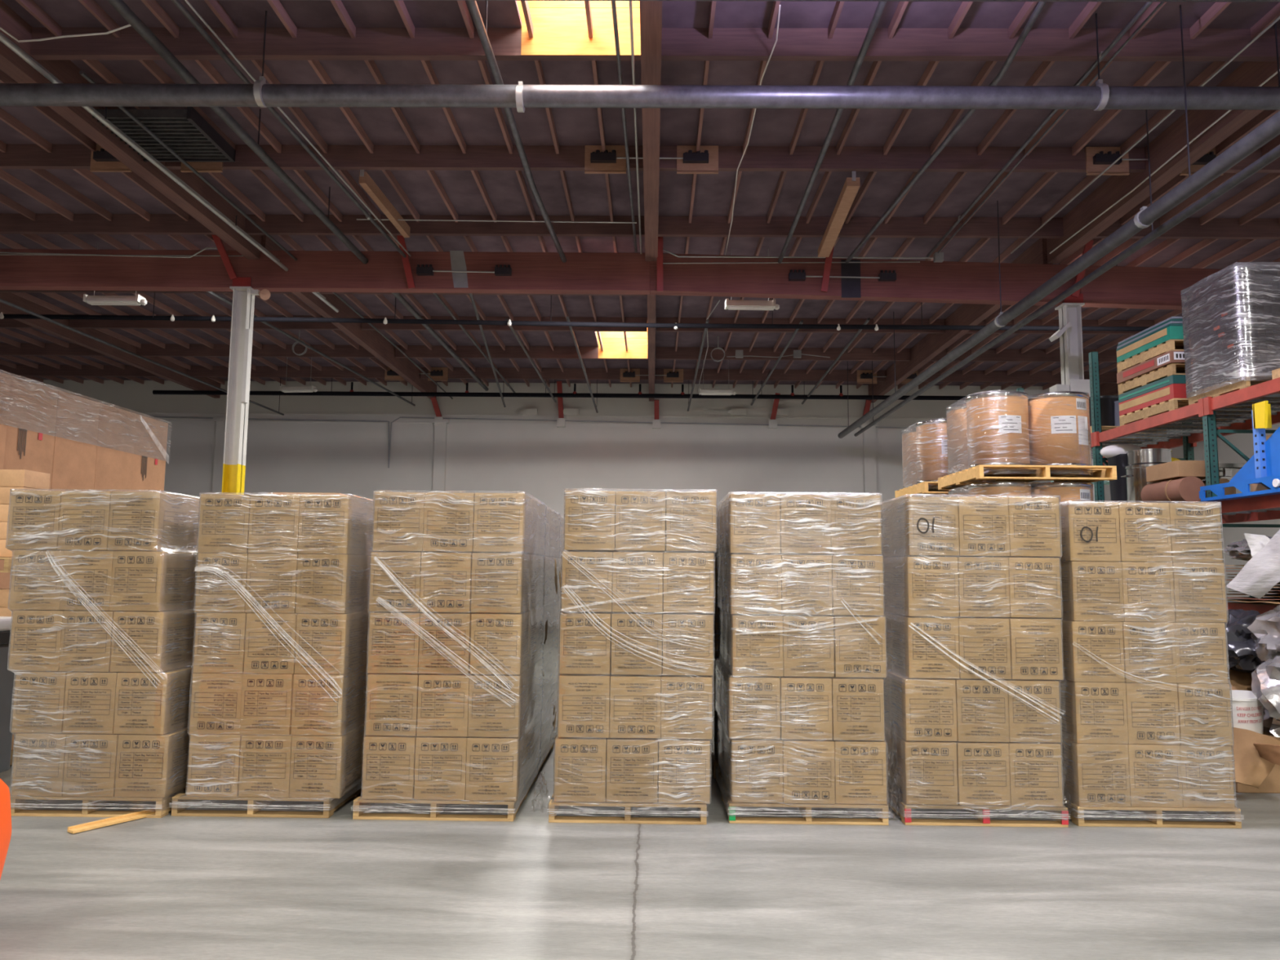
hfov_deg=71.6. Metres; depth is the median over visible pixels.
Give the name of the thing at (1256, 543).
sheet
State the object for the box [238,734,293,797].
carton
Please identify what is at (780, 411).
emergency light
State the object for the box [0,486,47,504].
carton
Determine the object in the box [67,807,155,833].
board
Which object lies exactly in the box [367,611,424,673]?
carton
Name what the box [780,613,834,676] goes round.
carton
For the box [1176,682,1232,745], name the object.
carton
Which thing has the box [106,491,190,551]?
carton
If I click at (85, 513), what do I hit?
carton
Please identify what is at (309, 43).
ceiling beam
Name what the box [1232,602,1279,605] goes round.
carton
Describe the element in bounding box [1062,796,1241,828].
pallet
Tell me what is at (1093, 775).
carton
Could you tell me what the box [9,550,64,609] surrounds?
carton
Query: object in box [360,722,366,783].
carton
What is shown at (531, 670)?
carton
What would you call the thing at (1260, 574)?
sheet
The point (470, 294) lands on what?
pipe
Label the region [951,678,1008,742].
carton
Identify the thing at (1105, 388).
roof beam
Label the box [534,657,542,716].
carton
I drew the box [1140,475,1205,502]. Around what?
roll
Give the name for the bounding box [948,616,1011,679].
carton
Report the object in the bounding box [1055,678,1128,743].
carton
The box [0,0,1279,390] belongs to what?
ceiling
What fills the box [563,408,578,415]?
emergency light
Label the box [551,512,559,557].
carton
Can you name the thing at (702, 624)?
carton
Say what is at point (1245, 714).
print
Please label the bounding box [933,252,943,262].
junction box
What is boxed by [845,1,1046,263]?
pipe
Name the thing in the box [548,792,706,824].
pallet
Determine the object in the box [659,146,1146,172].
ceiling beam
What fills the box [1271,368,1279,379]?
pallet
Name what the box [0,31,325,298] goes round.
conduit
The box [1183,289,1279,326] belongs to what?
tray
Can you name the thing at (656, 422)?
strut
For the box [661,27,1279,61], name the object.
ceiling beam
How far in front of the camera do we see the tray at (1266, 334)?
8.14 m
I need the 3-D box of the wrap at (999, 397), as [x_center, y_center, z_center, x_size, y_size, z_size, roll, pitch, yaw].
[3.603,-0.377,8.511,1.102,0.762,1.105,0,-6,1]
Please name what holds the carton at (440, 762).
on the pallet at (513, 806)
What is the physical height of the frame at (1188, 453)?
4.300 m
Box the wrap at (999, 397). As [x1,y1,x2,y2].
[946,396,1088,482]
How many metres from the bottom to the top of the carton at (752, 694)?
0.396 m
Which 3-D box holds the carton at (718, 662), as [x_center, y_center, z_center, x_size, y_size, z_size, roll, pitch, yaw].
[0.772,1.604,6.838,0.343,0.396,0.407,0,-6,1]
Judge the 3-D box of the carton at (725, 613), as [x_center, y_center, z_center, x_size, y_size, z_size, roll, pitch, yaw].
[0.788,1.161,6.479,0.343,0.396,0.408,0,-6,1]
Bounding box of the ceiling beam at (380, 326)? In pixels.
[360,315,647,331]
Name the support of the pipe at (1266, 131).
hanging from the ceiling
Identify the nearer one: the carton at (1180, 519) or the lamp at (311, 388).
the carton at (1180, 519)
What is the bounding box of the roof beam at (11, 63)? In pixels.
[0,0,262,259]
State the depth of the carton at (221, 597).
5.96 m
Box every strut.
[430,396,444,425]
[556,381,565,427]
[652,400,660,428]
[768,392,780,428]
[860,399,871,428]
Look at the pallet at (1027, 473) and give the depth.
8.08 m
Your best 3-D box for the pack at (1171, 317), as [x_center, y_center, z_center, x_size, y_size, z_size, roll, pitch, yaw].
[5.942,-1.616,9.655,0.920,0.023,1.060,0,-6,1]
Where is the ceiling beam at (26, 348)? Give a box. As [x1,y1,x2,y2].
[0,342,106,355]
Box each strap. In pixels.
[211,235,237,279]
[396,235,415,288]
[657,236,662,291]
[820,245,834,292]
[1071,240,1093,297]
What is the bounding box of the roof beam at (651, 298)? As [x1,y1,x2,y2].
[647,294,655,400]
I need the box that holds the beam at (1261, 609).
[1226,602,1277,613]
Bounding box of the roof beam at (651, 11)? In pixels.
[640,0,662,261]
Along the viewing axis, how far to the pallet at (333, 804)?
5.81 m
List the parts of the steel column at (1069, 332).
cap plate, plate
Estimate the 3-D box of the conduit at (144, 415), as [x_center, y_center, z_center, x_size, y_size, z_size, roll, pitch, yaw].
[-12.165,-1.162,26.318,9.564,1.547,0.038,0,-6,1]
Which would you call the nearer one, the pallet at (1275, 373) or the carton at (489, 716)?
the carton at (489, 716)
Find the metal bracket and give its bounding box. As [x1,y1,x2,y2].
[1199,400,1279,502]
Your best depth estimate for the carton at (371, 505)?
6.47 m
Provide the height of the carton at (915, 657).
0.396 m
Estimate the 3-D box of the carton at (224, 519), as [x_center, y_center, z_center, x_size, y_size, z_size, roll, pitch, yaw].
[-2.813,0.314,6.198,0.342,0.396,0.409,0,-6,1]
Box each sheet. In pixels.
[267,492,374,502]
[1225,529,1279,599]
[1226,667,1252,691]
[1231,727,1279,788]
[1243,533,1270,557]
[1253,742,1279,764]
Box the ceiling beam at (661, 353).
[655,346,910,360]
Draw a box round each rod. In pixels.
[617,157,683,159]
[635,374,666,375]
[1121,158,1148,159]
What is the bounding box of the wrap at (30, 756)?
[10,489,191,808]
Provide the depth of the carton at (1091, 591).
5.93 m
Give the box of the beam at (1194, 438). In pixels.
[1187,411,1279,447]
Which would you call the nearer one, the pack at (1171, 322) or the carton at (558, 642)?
the carton at (558, 642)
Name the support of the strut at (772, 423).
attached to the wall at (542, 462)
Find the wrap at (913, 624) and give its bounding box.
[884,493,1068,818]
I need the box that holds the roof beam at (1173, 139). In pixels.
[1046,61,1279,263]
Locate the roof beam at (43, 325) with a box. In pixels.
[0,292,220,398]
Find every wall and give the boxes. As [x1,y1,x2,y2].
[25,379,1156,555]
[1166,401,1279,598]
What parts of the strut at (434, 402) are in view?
seat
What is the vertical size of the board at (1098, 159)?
0.370 m
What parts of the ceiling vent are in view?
frame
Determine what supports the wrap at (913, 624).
on the pallet at (894, 802)
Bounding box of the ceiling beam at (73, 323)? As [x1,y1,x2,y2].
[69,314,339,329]
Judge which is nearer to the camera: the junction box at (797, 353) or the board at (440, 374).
the junction box at (797, 353)
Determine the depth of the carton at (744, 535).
5.97 m
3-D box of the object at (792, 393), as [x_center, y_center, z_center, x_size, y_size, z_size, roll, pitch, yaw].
[4.236,-2.473,24.651,0.110,0.330,0.105,0,-6,1]
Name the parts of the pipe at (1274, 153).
hanger rod, hanger rod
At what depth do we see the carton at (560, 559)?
8.60 m
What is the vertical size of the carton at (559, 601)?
0.396 m
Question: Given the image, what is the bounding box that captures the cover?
[1100,444,1142,457]
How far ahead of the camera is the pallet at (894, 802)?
5.76 m
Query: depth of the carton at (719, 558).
6.87 m
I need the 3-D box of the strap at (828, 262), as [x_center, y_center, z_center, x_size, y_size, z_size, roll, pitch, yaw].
[3.023,-3.534,14.215,0.112,1.007,0.334,4,-7,-29]
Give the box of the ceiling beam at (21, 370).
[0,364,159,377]
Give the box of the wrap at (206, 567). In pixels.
[179,492,374,809]
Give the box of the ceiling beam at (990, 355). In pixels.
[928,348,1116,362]
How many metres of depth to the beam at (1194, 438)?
9.75 m
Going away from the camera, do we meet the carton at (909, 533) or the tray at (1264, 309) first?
the carton at (909, 533)
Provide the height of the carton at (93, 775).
0.396 m
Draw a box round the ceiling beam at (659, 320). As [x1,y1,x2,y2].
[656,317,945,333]
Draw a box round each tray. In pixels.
[1182,266,1279,304]
[1183,278,1279,315]
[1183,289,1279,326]
[1184,302,1279,337]
[1184,314,1279,347]
[1186,326,1279,359]
[1186,337,1279,370]
[1186,351,1279,381]
[1186,362,1279,392]
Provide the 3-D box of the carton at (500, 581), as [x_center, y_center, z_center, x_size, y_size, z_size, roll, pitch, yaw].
[-0.957,0.707,6.118,0.343,0.396,0.409,1,-6,0]
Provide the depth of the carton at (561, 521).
8.67 m
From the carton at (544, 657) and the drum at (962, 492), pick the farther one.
the drum at (962, 492)
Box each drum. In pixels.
[901,427,917,488]
[915,418,968,484]
[946,403,968,475]
[947,487,968,497]
[965,391,1031,469]
[968,480,995,481]
[968,481,1031,557]
[1027,391,1091,465]
[1031,481,1093,502]
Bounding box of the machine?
[0,616,17,773]
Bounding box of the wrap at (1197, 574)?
[1058,501,1244,819]
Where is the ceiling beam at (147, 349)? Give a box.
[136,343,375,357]
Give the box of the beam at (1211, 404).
[1203,377,1279,415]
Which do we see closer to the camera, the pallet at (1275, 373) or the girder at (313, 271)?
the pallet at (1275, 373)
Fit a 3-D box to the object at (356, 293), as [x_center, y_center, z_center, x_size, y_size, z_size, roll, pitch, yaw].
[-3.026,-3.705,16.998,6.300,0.300,0.090,0,-6,1]
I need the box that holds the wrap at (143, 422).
[25,380,168,462]
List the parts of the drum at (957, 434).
lid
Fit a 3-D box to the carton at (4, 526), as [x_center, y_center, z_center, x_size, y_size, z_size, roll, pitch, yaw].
[-5.188,0.430,7.424,0.231,0.142,0.330,0,-6,1]
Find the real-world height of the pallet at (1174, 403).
0.122 m
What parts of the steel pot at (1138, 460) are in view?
lid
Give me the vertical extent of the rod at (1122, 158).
0.020 m
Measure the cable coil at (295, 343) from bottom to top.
0.772 m
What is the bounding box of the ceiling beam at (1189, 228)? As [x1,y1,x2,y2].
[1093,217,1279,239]
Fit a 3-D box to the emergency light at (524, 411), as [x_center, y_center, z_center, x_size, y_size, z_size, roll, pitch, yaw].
[-3.298,-2.014,26.284,0.520,0.180,0.120,0,-6,1]
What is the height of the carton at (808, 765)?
0.396 m
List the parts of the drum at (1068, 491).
lid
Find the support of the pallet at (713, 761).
on the floor
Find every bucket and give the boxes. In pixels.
[1106,453,1127,502]
[1229,689,1263,733]
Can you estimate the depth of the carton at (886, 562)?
6.42 m
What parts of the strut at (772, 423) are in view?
seat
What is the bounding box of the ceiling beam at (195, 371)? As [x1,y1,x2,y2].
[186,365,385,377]
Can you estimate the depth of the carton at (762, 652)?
5.88 m
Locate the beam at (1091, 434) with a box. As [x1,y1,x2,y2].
[1089,432,1093,447]
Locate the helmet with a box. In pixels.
[1171,457,1180,461]
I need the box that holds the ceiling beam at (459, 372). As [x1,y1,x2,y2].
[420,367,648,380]
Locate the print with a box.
[1236,706,1262,723]
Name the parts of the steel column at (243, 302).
cap plate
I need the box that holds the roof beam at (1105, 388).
[1099,382,1142,395]
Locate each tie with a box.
[416,264,511,275]
[788,269,896,281]
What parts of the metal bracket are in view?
frame, plate, post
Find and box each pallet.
[0,557,13,572]
[9,749,14,766]
[10,786,186,817]
[171,782,362,817]
[352,766,537,821]
[537,737,553,775]
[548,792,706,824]
[553,724,558,741]
[710,744,718,778]
[715,764,888,825]
[886,786,1068,827]
[894,481,1039,500]
[937,464,1116,489]
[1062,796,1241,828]
[1089,426,1166,447]
[1116,339,1189,373]
[1117,363,1191,395]
[1119,398,1260,426]
[1187,374,1279,406]
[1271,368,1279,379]
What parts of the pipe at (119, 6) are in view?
hanger rod, hanger rod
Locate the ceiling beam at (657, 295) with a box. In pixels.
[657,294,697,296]
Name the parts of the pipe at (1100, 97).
hanger rod, hanger rod, hanger rod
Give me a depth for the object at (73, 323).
19.62 m
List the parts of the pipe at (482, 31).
hanger rod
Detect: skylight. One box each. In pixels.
[516,0,640,55]
[595,331,648,358]
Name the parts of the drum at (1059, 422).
lid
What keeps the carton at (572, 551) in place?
on the carton
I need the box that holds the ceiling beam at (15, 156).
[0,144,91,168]
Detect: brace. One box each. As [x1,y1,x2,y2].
[359,169,410,237]
[817,171,860,257]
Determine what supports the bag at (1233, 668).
on the bag
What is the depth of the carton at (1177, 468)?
8.70 m
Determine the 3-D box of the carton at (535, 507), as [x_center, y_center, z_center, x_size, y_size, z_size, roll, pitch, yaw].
[-0.941,0.345,6.555,0.343,0.396,0.408,0,-6,1]
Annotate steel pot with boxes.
[1120,448,1172,502]
[1201,470,1233,480]
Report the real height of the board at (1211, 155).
0.370 m
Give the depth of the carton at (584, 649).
5.86 m
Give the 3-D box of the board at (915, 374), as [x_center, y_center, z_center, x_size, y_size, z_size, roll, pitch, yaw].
[7.422,-2.822,24.276,0.540,0.370,0.110,0,-6,1]
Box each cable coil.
[292,329,306,355]
[711,336,724,361]
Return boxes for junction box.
[735,350,743,358]
[793,350,801,358]
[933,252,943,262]
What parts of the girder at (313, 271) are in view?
patch plate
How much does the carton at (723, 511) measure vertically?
0.396 m
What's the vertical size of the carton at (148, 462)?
1.715 m
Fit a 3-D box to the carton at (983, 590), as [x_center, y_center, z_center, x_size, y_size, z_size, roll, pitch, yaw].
[2.296,0.734,6.114,0.343,0.396,0.409,1,-6,0]
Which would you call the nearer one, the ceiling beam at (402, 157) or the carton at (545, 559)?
the carton at (545, 559)
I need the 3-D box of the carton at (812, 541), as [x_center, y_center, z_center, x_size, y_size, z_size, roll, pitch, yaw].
[1.117,0.316,6.159,0.342,0.396,0.409,0,-6,1]
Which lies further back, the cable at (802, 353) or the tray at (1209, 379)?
the cable at (802, 353)
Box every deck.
[1090,435,1181,458]
[1127,401,1279,435]
[1221,507,1279,515]
[1226,598,1243,602]
[1248,393,1279,402]
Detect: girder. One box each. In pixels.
[0,248,649,294]
[649,253,1230,310]
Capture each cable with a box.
[0,24,131,42]
[696,299,720,394]
[724,4,780,255]
[726,353,830,357]
[1049,69,1279,253]
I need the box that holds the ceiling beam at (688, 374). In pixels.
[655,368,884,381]
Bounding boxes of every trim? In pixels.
[129,411,946,426]
[212,417,226,493]
[431,418,449,493]
[862,422,878,555]
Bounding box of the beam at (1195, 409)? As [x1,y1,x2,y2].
[1093,398,1204,446]
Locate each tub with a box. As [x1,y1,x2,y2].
[1088,395,1118,426]
[1114,400,1135,426]
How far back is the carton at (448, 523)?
5.96 m
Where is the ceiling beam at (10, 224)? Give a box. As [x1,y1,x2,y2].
[0,213,215,235]
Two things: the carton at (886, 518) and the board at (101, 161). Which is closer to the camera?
the carton at (886, 518)
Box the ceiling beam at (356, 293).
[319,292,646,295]
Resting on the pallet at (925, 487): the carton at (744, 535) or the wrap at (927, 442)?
the wrap at (927, 442)
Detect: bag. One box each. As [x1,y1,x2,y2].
[1222,535,1272,560]
[1224,608,1265,670]
[1230,667,1264,713]
[1247,604,1279,661]
[1251,653,1279,721]
[1262,708,1279,737]
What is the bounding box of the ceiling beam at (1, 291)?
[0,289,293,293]
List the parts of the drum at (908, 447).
lid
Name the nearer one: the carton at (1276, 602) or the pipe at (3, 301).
the carton at (1276, 602)
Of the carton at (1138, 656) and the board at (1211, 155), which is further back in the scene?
the board at (1211, 155)
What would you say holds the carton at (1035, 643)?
on the carton at (1026, 724)
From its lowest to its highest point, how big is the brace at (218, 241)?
0.782 m
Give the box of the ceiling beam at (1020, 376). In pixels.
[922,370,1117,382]
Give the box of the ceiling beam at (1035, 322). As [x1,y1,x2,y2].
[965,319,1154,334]
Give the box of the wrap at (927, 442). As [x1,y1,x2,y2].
[903,422,947,486]
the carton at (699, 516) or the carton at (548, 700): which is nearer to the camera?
the carton at (699, 516)
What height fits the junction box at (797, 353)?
0.180 m
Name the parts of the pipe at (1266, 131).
hanger rod, hanger rod, hanger rod, hanger rod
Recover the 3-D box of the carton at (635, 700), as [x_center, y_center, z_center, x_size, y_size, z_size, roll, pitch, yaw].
[-0.028,1.510,6.014,0.341,0.396,0.409,0,-6,1]
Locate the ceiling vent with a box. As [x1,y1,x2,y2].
[92,106,235,161]
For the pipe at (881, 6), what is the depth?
10.11 m
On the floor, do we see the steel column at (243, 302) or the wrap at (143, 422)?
the steel column at (243, 302)
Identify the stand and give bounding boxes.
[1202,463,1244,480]
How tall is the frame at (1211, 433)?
3.330 m
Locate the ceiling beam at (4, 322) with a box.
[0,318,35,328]
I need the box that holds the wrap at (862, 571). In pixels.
[716,493,890,817]
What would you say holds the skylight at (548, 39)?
attached to the ceiling
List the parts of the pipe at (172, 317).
hanger rod, hanger rod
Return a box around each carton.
[0,372,10,469]
[0,469,50,489]
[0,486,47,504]
[0,504,10,521]
[0,521,8,539]
[0,539,22,557]
[0,556,12,588]
[0,588,11,607]
[0,607,17,616]
[3,375,57,490]
[7,490,81,551]
[8,609,63,671]
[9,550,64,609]
[11,671,66,733]
[11,732,17,750]
[11,733,70,796]
[50,390,100,491]
[57,491,116,551]
[58,610,119,671]
[59,550,113,610]
[62,671,120,733]
[62,733,120,796]
[93,403,136,491]
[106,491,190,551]
[109,551,193,611]
[110,608,193,672]
[113,666,193,734]
[114,725,191,797]
[131,413,168,492]
[182,497,200,552]
[186,733,242,796]
[189,608,197,666]
[189,672,242,734]
[190,552,199,608]
[192,612,247,673]
[195,552,248,613]
[197,493,250,553]
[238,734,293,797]
[239,673,295,735]
[243,613,299,673]
[244,553,297,613]
[248,494,306,554]
[288,725,361,798]
[290,668,362,735]
[294,611,365,674]
[295,554,365,613]
[297,494,368,555]
[360,666,368,724]
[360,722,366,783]
[361,735,417,799]
[363,555,371,610]
[363,610,376,667]
[365,500,382,555]
[365,673,421,736]
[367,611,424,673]
[368,551,421,612]
[373,492,435,552]
[413,736,468,799]
[416,673,471,737]
[417,612,475,674]
[419,552,472,612]
[422,492,478,552]
[465,728,526,800]
[467,669,528,737]
[470,611,528,675]
[471,552,529,613]
[472,493,532,553]
[490,498,538,554]
[524,718,533,785]
[525,608,537,667]
[526,663,535,725]
[528,554,537,610]
[532,502,545,555]
[533,606,543,662]
[533,710,540,771]
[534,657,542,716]
[536,555,542,607]
[537,506,550,555]
[539,702,546,758]
[540,604,548,655]
[541,653,546,706]
[542,555,549,605]
[544,510,555,556]
[545,695,551,748]
[546,603,553,651]
[546,648,551,700]
[547,556,554,603]
[550,688,556,741]
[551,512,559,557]
[551,601,558,647]
[551,644,556,693]
[553,557,559,601]
[554,735,607,802]
[555,600,560,641]
[555,683,559,728]
[556,641,559,684]
[557,518,566,558]
[558,558,562,599]
[558,671,611,737]
[559,516,562,557]
[559,611,613,674]
[561,551,613,612]
[564,490,616,551]
[572,551,617,552]
[605,735,657,802]
[609,674,661,738]
[611,612,662,675]
[612,551,662,612]
[615,491,665,551]
[657,735,710,803]
[660,675,712,739]
[662,552,714,613]
[662,611,713,675]
[663,551,692,552]
[664,491,716,552]
[709,702,712,749]
[711,506,721,556]
[712,605,719,657]
[712,654,719,709]
[712,703,718,761]
[713,556,717,606]
[716,659,724,718]
[717,502,725,555]
[717,556,721,608]
[718,608,723,662]
[718,714,721,769]
[720,664,728,726]
[721,499,729,555]
[721,555,726,611]
[721,720,726,785]
[723,609,728,668]
[724,671,780,739]
[725,493,780,554]
[726,554,781,614]
[726,732,782,802]
[727,613,782,676]
[775,494,831,555]
[778,675,832,739]
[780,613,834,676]
[780,737,835,804]
[781,555,832,614]
[821,494,881,555]
[827,614,886,677]
[828,676,884,740]
[831,555,883,615]
[832,739,886,804]
[866,554,896,557]
[878,612,897,671]
[879,501,911,556]
[880,668,895,728]
[882,557,893,613]
[884,725,892,789]
[888,672,957,741]
[889,731,957,804]
[891,556,959,617]
[891,614,959,678]
[892,496,959,556]
[945,497,1009,556]
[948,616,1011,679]
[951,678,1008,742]
[954,741,1010,805]
[957,556,1009,617]
[998,497,1060,557]
[1000,617,1062,679]
[1003,679,1061,742]
[1006,742,1062,806]
[1008,557,1061,617]
[1045,502,1120,561]
[1053,561,1124,621]
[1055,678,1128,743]
[1057,737,1130,806]
[1061,619,1124,682]
[1116,350,1191,383]
[1118,502,1172,562]
[1120,621,1177,683]
[1121,561,1175,622]
[1125,682,1180,744]
[1125,743,1182,807]
[1146,460,1219,482]
[1157,502,1222,562]
[1172,562,1226,622]
[1173,622,1227,683]
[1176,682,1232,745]
[1177,744,1234,808]
[1225,593,1279,596]
[1225,596,1279,599]
[1226,599,1279,604]
[1228,591,1279,593]
[1230,587,1279,591]
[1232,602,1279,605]
[1233,731,1279,793]
[1250,482,1279,491]
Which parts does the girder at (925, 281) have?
patch plate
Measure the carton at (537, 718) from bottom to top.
0.396 m
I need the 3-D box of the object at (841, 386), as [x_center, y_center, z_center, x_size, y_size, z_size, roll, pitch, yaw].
[5.582,-2.462,24.631,0.110,0.330,0.105,0,-6,1]
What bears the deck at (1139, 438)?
on the beam at (1174, 442)
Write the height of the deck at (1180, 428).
0.029 m
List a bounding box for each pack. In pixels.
[1116,320,1188,348]
[1116,323,1188,351]
[1116,325,1189,363]
[1117,319,1188,346]
[1118,316,1187,344]
[1118,374,1191,402]
[1119,383,1191,416]
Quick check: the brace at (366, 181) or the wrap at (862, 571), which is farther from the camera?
the brace at (366, 181)
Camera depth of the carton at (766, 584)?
5.92 m
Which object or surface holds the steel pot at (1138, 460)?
on the deck at (1275, 508)
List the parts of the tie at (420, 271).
rod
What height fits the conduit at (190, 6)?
0.024 m
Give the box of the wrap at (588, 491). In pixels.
[546,488,716,816]
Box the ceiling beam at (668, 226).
[657,216,1063,238]
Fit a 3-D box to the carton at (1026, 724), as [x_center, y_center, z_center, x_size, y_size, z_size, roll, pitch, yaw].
[2.594,1.541,6.025,0.342,0.396,0.409,0,-6,1]
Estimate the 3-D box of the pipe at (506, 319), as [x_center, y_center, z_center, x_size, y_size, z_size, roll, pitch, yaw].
[-2.518,-3.009,21.449,0.056,0.778,8.001,0,-6,2]
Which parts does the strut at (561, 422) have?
seat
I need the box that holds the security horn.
[250,288,270,300]
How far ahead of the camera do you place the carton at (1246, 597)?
7.73 m
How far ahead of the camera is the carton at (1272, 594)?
7.82 m
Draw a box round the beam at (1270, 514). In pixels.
[1221,510,1279,524]
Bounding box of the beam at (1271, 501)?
[1208,493,1279,513]
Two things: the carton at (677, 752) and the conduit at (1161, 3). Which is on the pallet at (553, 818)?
the carton at (677, 752)
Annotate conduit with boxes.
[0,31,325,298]
[0,32,338,312]
[0,247,217,257]
[0,253,243,256]
[79,70,453,399]
[143,415,389,467]
[183,0,411,256]
[356,218,636,222]
[388,417,915,464]
[611,0,637,253]
[628,0,641,253]
[662,248,933,258]
[662,261,919,263]
[926,1,1152,257]
[937,1,1164,253]
[1010,16,1279,253]
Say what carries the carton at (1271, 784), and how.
on the floor
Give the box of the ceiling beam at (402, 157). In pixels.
[164,144,643,170]
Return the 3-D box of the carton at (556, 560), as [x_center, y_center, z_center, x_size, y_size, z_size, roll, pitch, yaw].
[-0.930,0.912,8.143,0.342,0.396,0.408,1,-6,0]
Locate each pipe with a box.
[0,10,1279,112]
[0,292,1150,331]
[0,298,284,415]
[106,0,488,391]
[152,377,968,399]
[171,0,515,392]
[206,291,415,406]
[351,0,1279,2]
[466,0,566,262]
[468,293,506,407]
[505,318,556,402]
[566,315,598,413]
[687,319,708,411]
[750,320,804,405]
[777,1,886,262]
[801,317,870,404]
[837,4,1279,438]
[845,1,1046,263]
[853,109,1279,436]
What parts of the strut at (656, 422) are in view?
seat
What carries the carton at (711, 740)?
on the pallet at (713, 761)
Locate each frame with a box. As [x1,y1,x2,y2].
[1016,387,1031,482]
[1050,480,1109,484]
[1088,351,1194,502]
[1201,396,1279,602]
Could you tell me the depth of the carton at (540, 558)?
6.90 m
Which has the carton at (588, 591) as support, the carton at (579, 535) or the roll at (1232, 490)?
the carton at (579, 535)
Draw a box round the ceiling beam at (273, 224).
[244,214,644,236]
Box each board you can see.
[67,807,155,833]
[89,143,132,172]
[180,161,222,172]
[384,367,404,380]
[427,367,448,381]
[584,145,626,173]
[620,368,639,382]
[663,368,683,382]
[676,145,718,173]
[857,369,876,383]
[901,370,919,383]
[1084,146,1129,175]
[1179,146,1223,175]
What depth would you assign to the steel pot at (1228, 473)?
9.47 m
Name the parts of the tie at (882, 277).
rod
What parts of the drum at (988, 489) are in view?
lid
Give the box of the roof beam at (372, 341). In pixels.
[261,235,436,399]
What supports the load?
on the pallet at (1242, 382)
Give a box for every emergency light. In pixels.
[520,408,537,415]
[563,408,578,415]
[728,408,746,415]
[769,408,787,415]
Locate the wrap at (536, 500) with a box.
[351,490,544,813]
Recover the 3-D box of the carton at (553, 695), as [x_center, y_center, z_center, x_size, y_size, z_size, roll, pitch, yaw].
[-0.945,2.116,8.021,0.342,0.396,0.408,0,-6,1]
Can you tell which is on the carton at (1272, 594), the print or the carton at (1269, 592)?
the carton at (1269, 592)
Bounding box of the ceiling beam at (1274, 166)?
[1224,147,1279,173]
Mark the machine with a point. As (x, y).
(7, 678)
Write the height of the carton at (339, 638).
0.396 m
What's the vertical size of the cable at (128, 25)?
0.120 m
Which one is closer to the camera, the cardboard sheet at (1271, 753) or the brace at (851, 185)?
the cardboard sheet at (1271, 753)
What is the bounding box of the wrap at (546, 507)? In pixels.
[545,506,560,728]
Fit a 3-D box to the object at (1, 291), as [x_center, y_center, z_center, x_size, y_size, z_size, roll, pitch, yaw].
[-9.525,-3.758,17.091,6.300,0.300,0.090,0,-6,1]
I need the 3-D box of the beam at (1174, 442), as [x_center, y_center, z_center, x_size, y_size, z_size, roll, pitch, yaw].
[6.584,-0.366,11.684,0.075,0.170,2.140,0,-6,1]
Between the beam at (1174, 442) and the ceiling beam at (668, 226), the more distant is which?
the ceiling beam at (668, 226)
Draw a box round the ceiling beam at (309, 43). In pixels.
[30,27,640,60]
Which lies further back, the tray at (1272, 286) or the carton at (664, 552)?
the tray at (1272, 286)
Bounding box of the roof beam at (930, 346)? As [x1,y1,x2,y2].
[868,238,1053,402]
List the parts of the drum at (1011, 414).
lid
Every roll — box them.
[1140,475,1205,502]
[1195,478,1235,502]
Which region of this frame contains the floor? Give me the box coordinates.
[0,735,1279,959]
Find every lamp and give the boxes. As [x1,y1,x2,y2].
[83,243,146,305]
[279,360,317,392]
[698,360,736,395]
[724,248,779,310]
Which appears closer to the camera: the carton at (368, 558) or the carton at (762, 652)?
the carton at (762, 652)
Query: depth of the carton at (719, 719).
6.80 m
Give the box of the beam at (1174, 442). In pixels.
[1102,435,1182,466]
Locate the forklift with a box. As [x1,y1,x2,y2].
[0,778,11,879]
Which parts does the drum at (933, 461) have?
lid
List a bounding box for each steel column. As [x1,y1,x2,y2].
[221,277,254,494]
[1048,293,1094,502]
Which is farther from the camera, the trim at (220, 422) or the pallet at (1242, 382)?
the trim at (220, 422)
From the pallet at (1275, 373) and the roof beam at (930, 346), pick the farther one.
the roof beam at (930, 346)
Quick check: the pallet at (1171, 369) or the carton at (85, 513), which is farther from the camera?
the pallet at (1171, 369)
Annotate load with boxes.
[1182,263,1279,396]
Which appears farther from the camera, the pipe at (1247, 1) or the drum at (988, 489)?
the drum at (988, 489)

